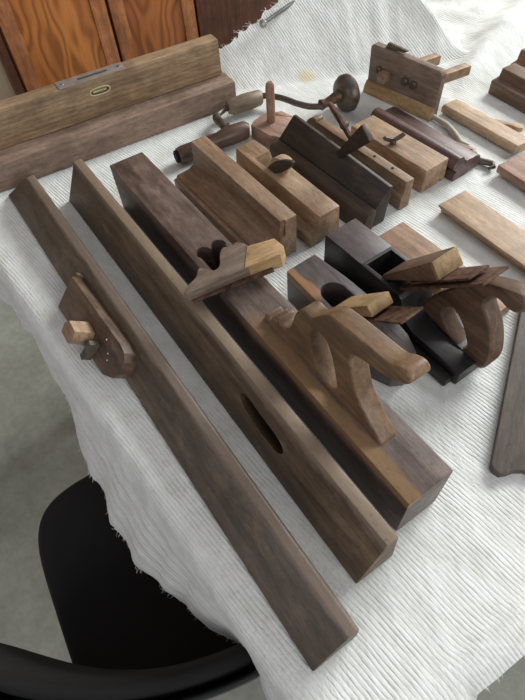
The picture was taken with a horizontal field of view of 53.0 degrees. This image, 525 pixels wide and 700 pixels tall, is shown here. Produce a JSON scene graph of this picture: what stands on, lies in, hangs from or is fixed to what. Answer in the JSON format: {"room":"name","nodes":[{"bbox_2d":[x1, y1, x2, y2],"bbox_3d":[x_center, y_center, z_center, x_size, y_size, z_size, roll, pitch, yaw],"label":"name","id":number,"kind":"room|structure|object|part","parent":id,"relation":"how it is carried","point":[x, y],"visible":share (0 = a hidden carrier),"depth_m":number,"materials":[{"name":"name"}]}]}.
{"room":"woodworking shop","nodes":[
{"label":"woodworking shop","id":0,"kind":"room"},
{"bbox_2d":[0,61,15,99],"bbox_3d":[-0.126,-1.686,1.306,7.000,2.600,0.100,-31,58,-17],"label":"wall","id":1,"kind":"structure","parent":0,"point":[6,90],"depth_m":1.61,"materials":[{"name":"beige paint"}]},
{"bbox_2d":[0,34,24,94],"bbox_3d":[-0.770,-1.048,1.261,0.024,2.000,0.048,-31,58,-17],"label":"trim","id":2,"kind":"structure","parent":1,"relation":"attached to","point":[5,59],"depth_m":1.54,"materials":[{"name":"brown wood"}]},
{"bbox_2d":[0,299,524,699],"bbox_3d":[1.355,0.708,1.121,7.000,0.050,5.080,-31,58,-17],"label":"floor","id":3,"kind":"structure","parent":0,"point":[41,457],"depth_m":1.47,"materials":[{"name":"grey concrete"}]},
{"bbox_2d":[0,0,120,92],"bbox_3d":[-0.611,-1.111,1.296,0.314,2.000,0.080,-31,58,-17],"label":"tall cabinet","id":4,"kind":"object","parent":3,"relation":"on","point":[47,42],"visible":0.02,"depth_m":1.55,"materials":[{"name":"brown wood"}]},
{"bbox_2d":[0,474,259,699],"bbox_3d":[-0.158,0.428,0.970,0.555,0.684,0.536,21,58,18],"label":"office chair","id":5,"kind":"object","parent":3,"relation":"on","point":[125,638],"visible":0.54,"depth_m":0.82,"materials":[{"name":"black fabric"}]},
{"bbox_3d":[-0.168,0.420,0.702,0.478,0.230,0.094,-5,54,0],"label":"backrest","id":6,"kind":"part","parent":5,"relation":"part of","materials":[{"name":"black plastic"}]},
{"bbox_3d":[-0.156,0.358,0.909,0.400,0.055,0.430,-27,57,-15],"label":"seat","id":7,"kind":"part","parent":5,"relation":"part of","materials":[{"name":"black fabric"}]},
{"bbox_2d":[104,0,198,61],"bbox_3d":[-0.361,-1.259,1.385,0.286,2.000,0.080,-31,58,-17],"label":"tall cabinet","id":8,"kind":"object","parent":3,"relation":"on","point":[139,27],"visible":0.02,"depth_m":1.68,"materials":[{"name":"brown wood"}]},
{"bbox_3d":[-0.364,-1.274,1.372,0.198,1.798,0.013,-31,58,-17],"label":"door panel","id":9,"kind":"part","parent":8,"relation":"part of","materials":[{"name":"brown wood"}]},
{"bbox_2d":[193,0,277,48],"bbox_3d":[-0.064,-1.437,1.493,0.430,2.000,0.076,-31,58,-17],"label":"tall cabinet","id":10,"kind":"object","parent":3,"relation":"on","point":[218,18],"visible":0.02,"depth_m":1.80,"materials":[{"name":"wood"}]},
{"bbox_3d":[0.395,-0.141,1.307,1.645,0.741,1.110,-31,58,-17],"label":"table","id":11,"kind":"object","parent":3,"relation":"on","visible":0},
{"bbox_2d":[0,0,524,699],"bbox_3d":[0.389,-0.309,1.013,1.704,0.477,1.258,-31,58,-17],"label":"tablecloth","id":12,"kind":"object","parent":11,"relation":"on","point":[442,617],"visible":0.46,"depth_m":0.70,"materials":[{"name":"white fabric"}]},
{"bbox_2d":[0,70,235,191],"bbox_3d":[-0.364,-0.435,1.070,0.666,0.052,0.089,-27,57,-15],"label":"plank","id":13,"kind":"object","parent":12,"relation":"on","point":[52,152],"visible":0.73,"depth_m":1.06,"materials":[{"name":"brown wood"}]},
{"bbox_2d":[0,34,221,149],"bbox_3d":[-0.404,-0.470,1.020,0.712,0.073,0.037,-27,57,-15],"label":"spirit level","id":14,"kind":"object","parent":13,"relation":"on","point":[64,103],"visible":1,"depth_m":1.03,"materials":[{"name":"brown wood"}]},
{"bbox_3d":[-0.332,-0.529,1.014,0.135,0.002,0.030,-27,57,-15],"label":"plate","id":15,"kind":"part","parent":14,"relation":"part of","materials":[{"name":"metal"}]},
{"bbox_2d":[8,175,358,670],"bbox_3d":[-0.213,-0.003,0.753,0.101,0.063,0.951,-31,58,-17],"label":"wooden board","id":16,"kind":"object","parent":12,"relation":"on","point":[98,318],"visible":1,"depth_m":0.65,"materials":[{"name":"brown wood"}]},
{"bbox_2d":[69,159,397,583],"bbox_3d":[-0.112,-0.051,0.756,0.053,0.085,0.826,-31,58,-17],"label":"wooden plank","id":17,"kind":"object","parent":12,"relation":"on","point":[361,540],"visible":0.98,"depth_m":0.66,"materials":[{"name":"brown wood"}]},
{"bbox_2d":[184,239,285,302],"bbox_3d":[-0.041,-0.115,0.711,0.148,0.040,0.059,-17,55,-8],"label":"wedge","id":18,"kind":"object","parent":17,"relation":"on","point":[240,263],"visible":1,"depth_m":0.70,"materials":[{"name":"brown wood"}]},
{"bbox_2d":[174,136,295,255],"bbox_3d":[-0.055,-0.257,0.902,0.079,0.083,0.270,-31,58,-18],"label":"plane","id":19,"kind":"object","parent":12,"relation":"on","point":[240,207],"visible":0.81,"depth_m":0.89,"materials":[{"name":"brown wood"}]},
{"bbox_2d":[173,73,359,163],"bbox_3d":[-0.009,-0.497,1.078,0.402,0.073,0.149,-20,56,-11],"label":"brace","id":20,"kind":"object","parent":12,"relation":"on","point":[346,92],"visible":0.97,"depth_m":1.07,"materials":[{"name":"wood"}]},
{"bbox_2d":[173,150,180,162],"bbox_3d":[-0.166,-0.377,1.024,0.008,0.026,0.026,-24,56,-13],"label":"socket","id":21,"kind":"object","parent":20,"relation":"attached to","point":[177,153],"depth_m":1.02,"materials":[{"name":"black metal"}]},
{"bbox_3d":[-0.082,-0.477,1.088,0.043,0.018,0.102,-4,54,1],"label":"crank rod","id":22,"kind":"part","parent":20,"relation":"part of","materials":[{"name":"metal"}]},
{"bbox_3d":[0.059,-0.523,1.106,0.158,0.018,0.026,20,58,17],"label":"crank rod","id":23,"kind":"part","parent":20,"relation":"part of","materials":[{"name":"metal"}]},
{"bbox_2d":[251,81,292,147],"bbox_3d":[0.024,-0.469,1.034,0.092,0.108,0.082,29,61,22],"label":"block","id":24,"kind":"object","parent":12,"relation":"on","point":[267,128],"visible":0.77,"depth_m":1.05,"materials":[{"name":"brown wood"}]},
{"bbox_2d":[259,0,294,27],"bbox_3d":[0.127,-0.842,1.219,0.362,0.065,0.017,-38,61,-21],"label":"metal rod","id":25,"kind":"object","parent":12,"relation":"on","point":[262,23],"visible":1,"depth_m":1.18,"materials":[{"name":"metal"}]},
{"bbox_3d":[0.001,-0.728,1.175,0.015,0.017,0.017,-31,58,-17],"label":"knob","id":26,"kind":"part","parent":25,"relation":"part of","materials":[{"name":"metal"}]},
{"bbox_3d":[0.129,-0.846,1.218,0.356,0.060,0.008,-38,61,-21],"label":"rod","id":27,"kind":"part","parent":25,"relation":"part of","materials":[{"name":"metal"}]},
{"bbox_2d":[110,152,452,530],"bbox_3d":[-0.033,-0.112,0.700,0.063,0.240,0.725,-31,58,-17],"label":"plane","id":28,"kind":"object","parent":12,"relation":"on","point":[317,357],"visible":0.99,"depth_m":0.61,"materials":[{"name":"brown wood"}]},
{"bbox_2d":[236,140,338,246],"bbox_3d":[0.032,-0.294,0.907,0.064,0.109,0.236,-32,59,-18],"label":"plane","id":29,"kind":"object","parent":12,"relation":"on","point":[317,215],"visible":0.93,"depth_m":0.89,"materials":[{"name":"brown wood"}]},
{"bbox_2d":[269,115,392,229],"bbox_3d":[0.103,-0.338,0.909,0.077,0.149,0.277,-32,58,-18],"label":"plane","id":30,"kind":"object","parent":12,"relation":"on","point":[361,194],"visible":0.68,"depth_m":0.91,"materials":[{"name":"brown wood"}]},
{"bbox_2d":[287,255,422,386],"bbox_3d":[0.124,-0.062,0.721,0.066,0.130,0.223,-33,59,-19],"label":"plane","id":31,"kind":"object","parent":12,"relation":"on","point":[312,280],"visible":0.6,"depth_m":0.74,"materials":[{"name":"wood"}]},
{"bbox_2d":[306,102,413,209],"bbox_3d":[0.161,-0.371,0.943,0.039,0.125,0.272,-31,58,-18],"label":"plane","id":32,"kind":"object","parent":12,"relation":"on","point":[402,183],"visible":0.65,"depth_m":0.93,"materials":[{"name":"brown wood"}]},
{"bbox_2d":[351,115,447,192],"bbox_3d":[0.250,-0.375,0.978,0.061,0.064,0.190,-33,59,-19],"label":"plane","id":33,"kind":"object","parent":12,"relation":"on","point":[426,165],"visible":0.84,"depth_m":0.95,"materials":[{"name":"brown wood"}]},
{"bbox_2d":[363,42,470,121],"bbox_3d":[0.325,-0.585,1.097,0.147,0.108,0.178,-38,60,-21],"label":"plane","id":34,"kind":"object","parent":12,"relation":"on","point":[414,85],"visible":1,"depth_m":1.08,"materials":[{"name":"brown wood"}]},
{"bbox_3d":[0.284,-0.528,1.110,0.012,0.024,0.177,-38,60,-21],"label":"moulding","id":35,"kind":"part","parent":34,"relation":"part of","materials":[{"name":"brown wood"}]},
{"bbox_3d":[0.326,-0.602,1.113,0.111,0.020,0.017,-25,56,-13],"label":"stem","id":36,"kind":"part","parent":34,"relation":"part of","materials":[{"name":"brown wood"}]},
{"bbox_3d":[0.376,-0.562,1.082,0.116,0.020,0.017,-25,56,-13],"label":"stem","id":37,"kind":"part","parent":34,"relation":"part of","materials":[{"name":"brown wood"}]},
{"bbox_2d":[324,218,524,385],"bbox_3d":[0.196,-0.101,0.715,0.074,0.176,0.317,-32,58,-18],"label":"plane","id":38,"kind":"object","parent":12,"relation":"on","point":[452,351],"visible":0.95,"depth_m":0.71,"materials":[{"name":"black wood"}]},
{"bbox_2d":[371,107,479,180],"bbox_3d":[0.307,-0.406,1.007,0.075,0.046,0.216,-32,58,-18],"label":"plane","id":39,"kind":"object","parent":12,"relation":"on","point":[461,158],"visible":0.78,"depth_m":0.98,"materials":[{"name":"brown wood"}]},
{"bbox_2d":[379,222,509,314],"bbox_3d":[0.276,-0.121,0.821,0.064,0.020,0.226,-32,58,-18],"label":"flat board","id":40,"kind":"object","parent":12,"relation":"on","point":[401,237],"visible":0.32,"depth_m":0.85,"materials":[{"name":"brown wood"}]},
{"bbox_2d":[432,114,468,145],"bbox_3d":[0.363,-0.456,1.061,0.026,0.011,0.173,-15,55,-7],"label":"rod","id":41,"kind":"object","parent":12,"relation":"on","point":[444,123],"visible":0.72,"depth_m":1.04,"materials":[{"name":"beige wood"}]},
{"bbox_2d":[456,141,476,152],"bbox_3d":[0.365,-0.393,1.011,0.098,0.010,0.021,33,63,24],"label":"slip","id":42,"kind":"object","parent":12,"relation":"on","point":[467,146],"visible":0.16,"depth_m":1.00,"materials":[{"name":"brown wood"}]},
{"bbox_2d":[438,191,524,271],"bbox_3d":[0.409,-0.158,0.838,0.063,0.021,0.300,-30,58,-17],"label":"board","id":43,"kind":"object","parent":12,"relation":"on","point":[493,229],"visible":1,"depth_m":0.86,"materials":[{"name":"brown wood"}]},
{"bbox_2d":[441,99,524,153],"bbox_3d":[0.452,-0.453,1.048,0.076,0.019,0.188,-31,58,-17],"label":"plane","id":44,"kind":"object","parent":12,"relation":"on","point":[506,134],"visible":1,"depth_m":1.03,"materials":[{"name":"brown wood"}]},
{"bbox_2d":[478,157,495,169],"bbox_3d":[0.397,-0.357,0.987,0.086,0.013,0.024,31,62,23],"label":"iron hook","id":45,"kind":"object","parent":12,"relation":"on","point":[483,161],"visible":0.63,"depth_m":0.97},
{"bbox_2d":[488,63,524,112],"bbox_3d":[0.570,-0.497,1.055,0.060,0.046,0.240,-28,57,-15],"label":"plane","id":46,"kind":"object","parent":12,"relation":"on","point":[509,86],"visible":1,"depth_m":1.09,"materials":[{"name":"brown wood"}]},
{"bbox_2d":[489,311,524,476],"bbox_3d":[0.381,0.041,0.702,0.102,0.013,0.319,18,57,16],"label":"board","id":47,"kind":"object","parent":12,"relation":"on","point":[508,452],"visible":0.91,"depth_m":0.66,"materials":[{"name":"brown wood"}]},
{"bbox_2d":[496,152,524,189],"bbox_3d":[0.523,-0.267,0.905,0.079,0.018,0.240,-29,58,-16],"label":"wooden board","id":48,"kind":"object","parent":12,"relation":"on","point":[513,169],"visible":1,"depth_m":0.94,"materials":[{"name":"brown wood"}]},
{"bbox_2d":[511,48,524,67],"bbox_3d":[0.616,-0.541,1.076,0.050,0.058,0.240,-28,57,-16],"label":"plane","id":49,"kind":"object","parent":12,"relation":"on","point":[520,61],"visible":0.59,"depth_m":1.12,"materials":[{"name":"brown wood"}]}
]}

